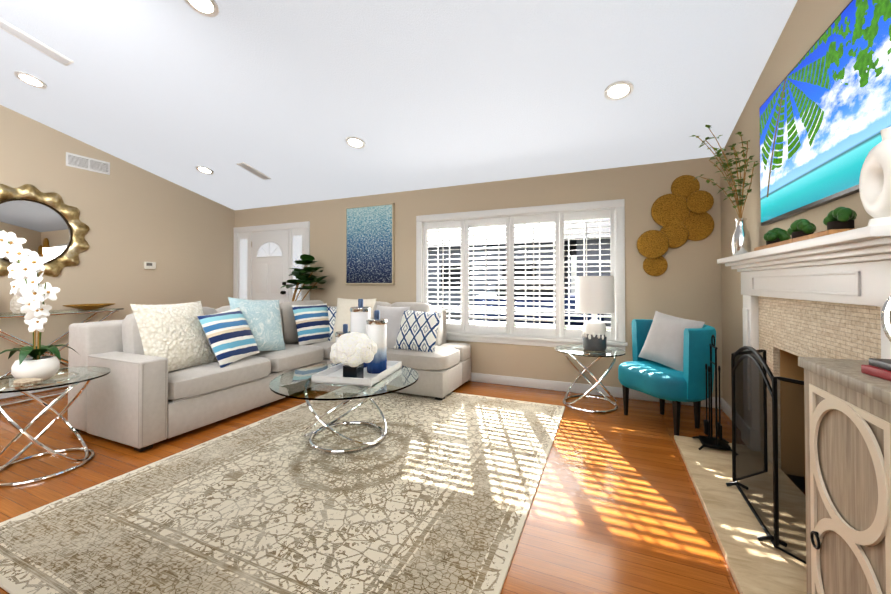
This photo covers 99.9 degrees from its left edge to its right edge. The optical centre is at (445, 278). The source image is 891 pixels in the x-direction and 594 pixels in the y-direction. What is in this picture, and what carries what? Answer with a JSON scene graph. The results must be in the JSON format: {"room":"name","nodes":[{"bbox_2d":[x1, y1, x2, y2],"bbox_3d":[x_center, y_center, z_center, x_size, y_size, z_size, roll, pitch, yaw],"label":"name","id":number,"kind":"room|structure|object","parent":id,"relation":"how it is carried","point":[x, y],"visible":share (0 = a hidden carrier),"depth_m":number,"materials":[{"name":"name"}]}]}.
{"room":"living room","nodes":[
{"label":"living room","id":0,"kind":"room"},
{"bbox_2d":[0,105,234,375],"bbox_3d":[-5.200,-1.057,2.813,0.150,4.600,7.780,0,-1,24],"label":"wall","id":1,"kind":"structure","parent":0,"point":[134,218],"depth_m":4.82,"materials":[{"name":"beige paint"}]},
{"bbox_2d":[0,385,66,397],"bbox_3d":[-5.094,1.191,2.820,0.016,0.105,7.630,0,-1,24],"label":"baseboard","id":2,"kind":"structure","parent":1,"relation":"attached to","point":[2,395],"depth_m":3.98,"materials":[{"name":"white paint"}]},
{"bbox_2d":[0,184,89,276],"bbox_3d":[-4.530,-0.500,4.074,0.063,1.056,1.032,0,-1,24],"label":"wall mirror","id":3,"kind":"object","parent":1,"relation":"attached to","point":[53,228],"visible":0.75,"depth_m":4.20,"materials":[{"name":"gold metal"}]},
{"bbox_2d":[66,152,109,174],"bbox_3d":[-4.348,-1.394,4.562,0.018,0.160,0.420,0,-1,24],"label":"air vent","id":4,"kind":"object","parent":1,"relation":"in","point":[86,163],"visible":1,"depth_m":4.55,"materials":[{"name":"white metal"}]},
{"bbox_2d":[144,262,155,268],"bbox_3d":[-4.074,-0.176,5.158,0.032,0.100,0.140,0,-1,24],"label":"thermostat","id":5,"kind":"object","parent":1,"relation":"attached to","point":[149,265],"visible":0.94,"depth_m":5.14,"materials":[{"name":"white plastic"}]},
{"bbox_2d":[0,381,739,593],"bbox_3d":[-1.980,1.276,1.461,7.110,0.100,7.930,0,-1,24],"label":"floor","id":6,"kind":"structure","parent":0,"point":[616,507],"depth_m":2.22,"materials":[{"name":"brown wood"}]},
{"bbox_2d":[0,230,110,486],"bbox_3d":[-2.571,0.470,2.433,0.828,1.537,0.660,0,-1,24],"label":"side table","id":7,"kind":"object","parent":6,"relation":"on","point":[36,370],"visible":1,"depth_m":2.33,"materials":[{"name":"silver metal"}]},
{"bbox_2d":[0,295,123,406],"bbox_3d":[-4.331,0.664,4.048,0.380,1.210,1.240,0,-1,24],"label":"console table","id":8,"kind":"object","parent":6,"relation":"on","point":[94,309],"visible":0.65,"depth_m":4.05,"materials":[{"name":"clear glass"}]},
{"bbox_2d":[68,297,470,451],"bbox_3d":[-1.368,0.715,3.798,2.492,1.055,2.771,0,-1,24],"label":"sofa","id":9,"kind":"object","parent":6,"relation":"on","point":[178,369],"visible":0.85,"depth_m":3.24,"materials":[{"name":"grey fabric"}]},
{"bbox_2d":[0,392,564,593],"bbox_3d":[-0.564,1.236,2.672,2.400,0.012,3.140,0,-1,24],"label":"rug","id":10,"kind":"object","parent":6,"relation":"on","point":[429,495],"visible":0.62,"depth_m":1.95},
{"bbox_2d":[269,299,418,452],"bbox_3d":[-0.760,0.702,2.906,1.100,1.058,1.100,0,-1,24],"label":"coffee table","id":11,"kind":"object","parent":10,"relation":"on","point":[360,366],"visible":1,"depth_m":2.71,"materials":[{"name":"clear glass"}]},
{"bbox_2d":[350,310,370,368],"bbox_3d":[-0.731,0.520,3.223,0.170,0.470,0.170,0,-1,24],"label":"jar","id":12,"kind":"object","parent":11,"relation":"on","point":[358,317],"depth_m":3.15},
{"bbox_2d":[366,322,386,373],"bbox_3d":[-0.555,0.560,3.026,0.160,0.385,0.160,0,-1,24],"label":"jar","id":13,"kind":"object","parent":11,"relation":"on","point":[376,331],"depth_m":2.96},
{"bbox_2d":[281,254,326,300],"bbox_3d":[-2.047,0.475,5.312,0.860,1.602,0.568,0,-1,24],"label":"fiddle-leaf fig plant","id":14,"kind":"object","parent":6,"relation":"on","point":[302,276],"visible":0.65,"depth_m":5.24,"materials":[{"name":"green plant"}]},
{"bbox_2d":[555,276,625,412],"bbox_3d":[1.432,0.617,3.730,0.660,1.276,0.711,0,-1,24],"label":"side table","id":15,"kind":"object","parent":6,"relation":"on","point":[594,296],"visible":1,"depth_m":3.62,"materials":[{"name":"silver metal"}]},
{"bbox_2d":[575,276,614,351],"bbox_3d":[1.486,0.344,3.732,0.360,0.730,0.360,0,-1,24],"label":"lamp","id":16,"kind":"object","parent":15,"relation":"on","point":[594,295],"depth_m":3.62,"materials":[{"name":"ceramic"}]},
{"bbox_2d":[618,311,715,435],"bbox_3d":[1.910,0.773,3.239,0.597,0.951,0.808,0,-1,-18],"label":"accent chair","id":17,"kind":"object","parent":6,"relation":"on","point":[671,356],"visible":0.96,"depth_m":3.10,"materials":[{"name":"teal fabric"}]},
{"bbox_2d":[638,311,705,374],"bbox_3d":[1.952,0.542,3.260,0.150,0.520,0.520,22,-9,-22],"label":"pillow","id":18,"kind":"object","parent":17,"relation":"on","point":[663,341],"depth_m":3.22,"materials":[{"name":"grey fabric"}]},
{"bbox_2d":[674,125,890,593],"bbox_3d":[1.740,0.053,2.168,0.538,2.363,2.089,0,-1,24],"label":"fireplace","id":19,"kind":"object","parent":6,"relation":"on","point":[806,291],"visible":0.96,"depth_m":1.77,"materials":[{"name":"stone"}]},
{"bbox_2d":[692,335,731,450],"bbox_3d":[1.930,0.807,2.693,0.229,0.802,0.229,0,-1,24],"label":"tool","id":20,"kind":"object","parent":19,"relation":"in","point":[716,442],"visible":0.98,"depth_m":2.59,"materials":[{"name":"black metal"}]},
{"bbox_2d":[726,346,805,563],"bbox_3d":[1.649,0.776,1.888,0.274,0.846,1.042,0,-1,24],"label":"fire screen","id":21,"kind":"object","parent":19,"relation":"in","point":[768,446],"visible":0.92,"depth_m":1.70,"materials":[{"name":"black metal"}]},
{"bbox_2d":[798,364,877,593],"bbox_3d":[1.311,0.762,0.997,0.376,0.914,0.483,0,-1,24],"label":"base cabinet","id":22,"kind":"object","parent":6,"relation":"on","point":[847,407],"depth_m":1.10,"materials":[{"name":"brown wood"}]},
{"bbox_2d":[798,357,890,403],"bbox_3d":[1.134,0.283,0.602,0.380,0.035,1.390,0,-1,24],"label":"countertop","id":23,"kind":"structure","parent":22,"relation":"on","point":[874,376],"depth_m":1.04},
{"bbox_2d":[874,396,890,593],"bbox_3d":[1.136,0.757,0.596,0.376,0.914,0.484,0,-1,24],"label":"base cabinet","id":24,"kind":"object","parent":6,"relation":"on","point":[882,408],"depth_m":0.92,"materials":[{"name":"brown wood"}]},
{"bbox_2d":[0,0,797,209],"bbox_3d":[-2.006,-2.186,1.447,7.110,1.953,7.800,0,-1,24],"label":"ceiling","id":25,"kind":"structure","parent":0,"point":[288,97],"depth_m":3.12,"materials":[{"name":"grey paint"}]},
{"bbox_2d":[14,71,46,88],"bbox_3d":[-3.837,-1.833,3.462,0.210,0.056,0.206,0,-1,24],"label":"recessed light","id":26,"kind":"object","parent":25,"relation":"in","point":[29,79],"visible":1,"depth_m":3.46,"materials":[{"name":"white paint"}]},
{"bbox_2d":[0,18,73,65],"bbox_3d":[-3.337,-1.911,2.907,0.130,0.160,0.644,0,-1,24],"label":"ceiling vent","id":27,"kind":"object","parent":25,"relation":"in","point":[9,28],"visible":0.98,"depth_m":2.99,"materials":[{"name":"white"}]},
{"bbox_2d":[184,0,218,16],"bbox_3d":[-1.637,-1.845,2.503,0.210,0.056,0.206,0,-1,24],"label":"recessed light","id":28,"kind":"object","parent":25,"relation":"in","point":[208,8],"visible":1,"depth_m":2.53,"materials":[{"name":"white paint"}]},
{"bbox_2d":[195,166,213,173],"bbox_3d":[-3.186,-1.431,4.951,0.210,0.056,0.206,0,-1,24],"label":"recessed light","id":29,"kind":"object","parent":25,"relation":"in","point":[203,169],"visible":1,"depth_m":4.94,"materials":[{"name":"white paint"}]},
{"bbox_2d":[237,162,270,179],"bbox_3d":[-2.477,-1.385,4.849,0.130,0.105,0.410,0,-1,24],"label":"ceiling vent","id":30,"kind":"object","parent":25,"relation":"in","point":[244,165],"visible":0.98,"depth_m":4.83,"materials":[{"name":"white"}]},
{"bbox_2d":[345,136,364,148],"bbox_3d":[-0.958,-1.443,3.980,0.210,0.056,0.206,0,-1,24],"label":"recessed light","id":31,"kind":"object","parent":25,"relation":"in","point":[355,142],"visible":1,"depth_m":3.97,"materials":[{"name":"white paint"}]},
{"bbox_2d":[604,81,633,100],"bbox_3d":[1.354,-1.466,2.929,0.210,0.056,0.206,0,-1,24],"label":"recessed light","id":32,"kind":"object","parent":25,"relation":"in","point":[617,90],"visible":1,"depth_m":2.92,"materials":[{"name":"white paint"}]},
{"bbox_2d":[235,156,721,397],"bbox_3d":[-0.426,-0.228,5.047,7.110,3.000,0.150,0,-1,24],"label":"wall","id":33,"kind":"structure","parent":0,"point":[686,284],"depth_m":4.23,"materials":[{"name":"beige paint"}]},
{"bbox_2d":[233,221,309,303],"bbox_3d":[-2.834,0.212,5.956,1.655,2.145,0.095,0,-1,24],"label":"door","id":34,"kind":"structure","parent":33,"relation":"attached to","point":[265,257],"depth_m":5.99,"materials":[{"name":"white paint"}]},
{"bbox_2d":[345,203,394,283],"bbox_3d":[-1.063,-0.466,5.216,0.800,1.100,0.046,0,-1,24],"label":"painting","id":35,"kind":"object","parent":33,"relation":"attached to","point":[369,244],"visible":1,"depth_m":5.20,"materials":[{"name":"blue paint"}]},
{"bbox_2d":[416,199,627,350],"bbox_3d":[0.778,-0.025,4.492,2.520,1.610,0.200,0,-1,24],"label":"shutters","id":36,"kind":"object","parent":33,"relation":"attached to","point":[464,330],"visible":0.96,"depth_m":4.41,"materials":[{"name":"white paint"}]},
{"bbox_2d":[469,372,718,408],"bbox_3d":[0.301,1.214,4.621,5.150,0.105,0.016,0,-1,24],"label":"baseboard","id":37,"kind":"structure","parent":33,"relation":"attached to","point":[477,377],"depth_m":4.17,"materials":[{"name":"white paint"}]},
{"bbox_2d":[637,175,713,275],"bbox_3d":[2.289,-0.526,3.743,0.676,1.008,0.083,0,-1,24],"label":"art","id":38,"kind":"object","parent":33,"relation":"attached to","point":[680,215],"visible":0.98,"depth_m":3.73,"materials":[{"name":"gold metal"}]},
{"bbox_2d":[720,0,872,406],"bbox_3d":[1.357,-1.083,0.038,0.470,4.620,7.630,0,-1,24],"label":"wall","id":39,"kind":"structure","parent":0,"point":[808,23],"depth_m":2.71,"materials":[{"name":"beige paint"}]},
{"bbox_2d":[720,398,731,419],"bbox_3d":[2.468,1.196,3.167,0.016,0.105,0.870,0,-1,24],"label":"baseboard","id":40,"kind":"structure","parent":39,"relation":"attached to","point":[725,407],"depth_m":3.42,"materials":[{"name":"white paint"}]},
{"bbox_2d":[759,0,890,225],"bbox_3d":[1.891,-0.778,1.906,0.037,0.820,1.450,0,-1,24],"label":"painting","id":41,"kind":"object","parent":39,"relation":"attached to","point":[825,112],"visible":0.98,"depth_m":1.76,"materials":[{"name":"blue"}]},
{"label":"outside","id":42,"kind":"structure","parent":0,"visible":0},
{"bbox_2d":[428,219,615,334],"bbox_3d":[12.165,-0.630,29.958,90.000,5.150,55.270,0,-1,24],"label":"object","id":43,"kind":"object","parent":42,"point":[573,243],"visible":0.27,"depth_m":17.37,"materials":[{"name":"white"}]}
]}

